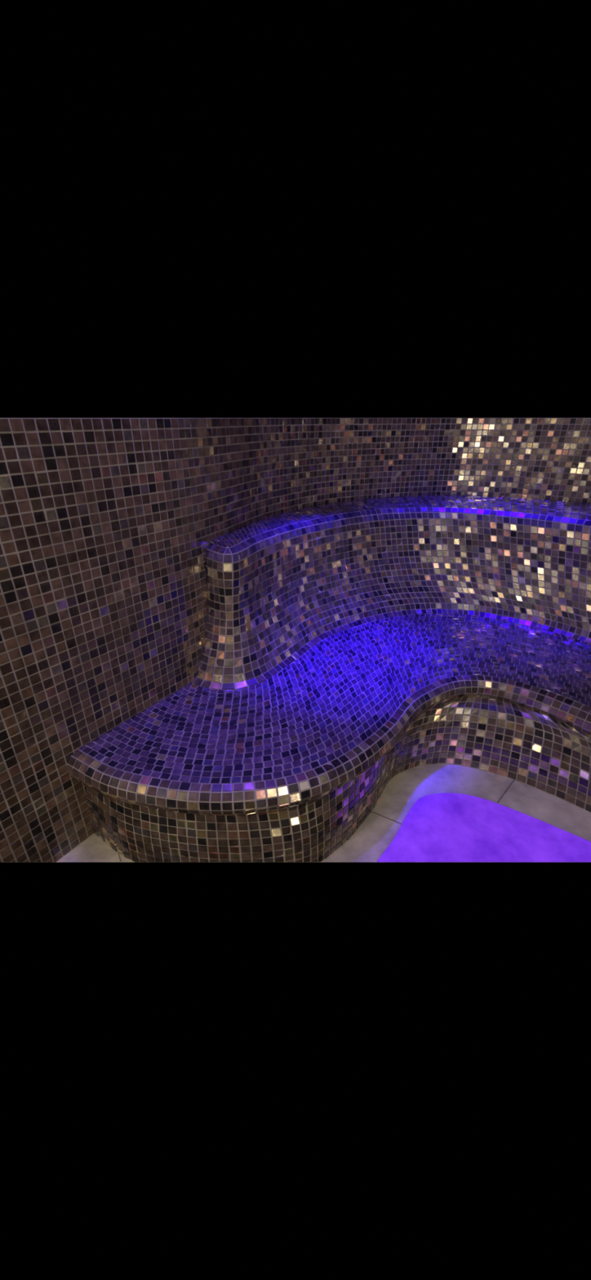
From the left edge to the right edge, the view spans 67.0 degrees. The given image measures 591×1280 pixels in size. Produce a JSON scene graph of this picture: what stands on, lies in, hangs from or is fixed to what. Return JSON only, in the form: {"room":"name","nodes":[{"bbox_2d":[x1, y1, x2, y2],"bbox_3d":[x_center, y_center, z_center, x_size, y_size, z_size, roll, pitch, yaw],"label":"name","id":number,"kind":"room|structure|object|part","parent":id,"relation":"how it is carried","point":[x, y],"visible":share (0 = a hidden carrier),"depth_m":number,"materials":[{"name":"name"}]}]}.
{"room":"steam room","nodes":[
{"label":"steam room","id":0,"kind":"room"},
{"bbox_2d":[0,417,255,862],"bbox_3d":[-0.665,-0.002,1.689,0.086,1.500,1.884,15,30,28],"label":"wall","id":1,"kind":"structure","parent":0,"point":[108,525],"depth_m":1.55,"materials":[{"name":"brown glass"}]},
{"bbox_2d":[56,763,590,862],"bbox_3d":[0.550,0.357,2.654,3.700,0.001,2.165,0,26,0],"label":"floor","id":2,"kind":"structure","parent":0,"point":[373,837],"depth_m":1.92,"materials":[{"name":"grey tile"}]},
{"bbox_2d":[117,779,515,862],"bbox_3d":[0.169,0.748,1.863,1.786,0.001,0.155,-5,27,-10],"label":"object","id":3,"kind":"structure","parent":2,"relation":"attached to","point":[513,780],"depth_m":1.89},
{"bbox_2d":[66,494,590,862],"bbox_3d":[0.829,0.059,2.093,2.311,1.030,2.906,17,31,31],"label":"bench","id":4,"kind":"object","parent":2,"relation":"on","point":[385,637],"visible":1,"depth_m":2.05,"materials":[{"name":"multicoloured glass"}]},
{"bbox_3d":[0.361,0.545,1.807,2.378,0.415,0.885,0,26,0],"label":"seat","id":5,"kind":"part","parent":4,"relation":"part of","materials":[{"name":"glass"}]},
{"bbox_3d":[0.577,0.182,2.074,2.754,0.015,1.552,0,26,0],"label":"seat","id":6,"kind":"part","parent":4,"relation":"part of","materials":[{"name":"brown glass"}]},
{"bbox_3d":[0.772,-0.211,2.256,2.527,0.546,1.269,0,26,0],"label":"backrest","id":7,"kind":"part","parent":4,"relation":"part of","materials":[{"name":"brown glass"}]},
{"bbox_2d":[377,792,590,862],"bbox_3d":[0.794,0.759,1.837,0.972,0.004,0.342,0,26,0],"label":"rug","id":8,"kind":"object","parent":2,"relation":"on","point":[444,827],"visible":1,"depth_m":1.78,"materials":[{"name":"fabric"}]},
{"bbox_2d":[251,417,590,682],"bbox_3d":[1.234,-0.512,2.715,2.746,1.500,1.095,4,27,8],"label":"wall","id":9,"kind":"structure","parent":0,"point":[299,463],"depth_m":2.84,"materials":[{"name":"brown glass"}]}
]}

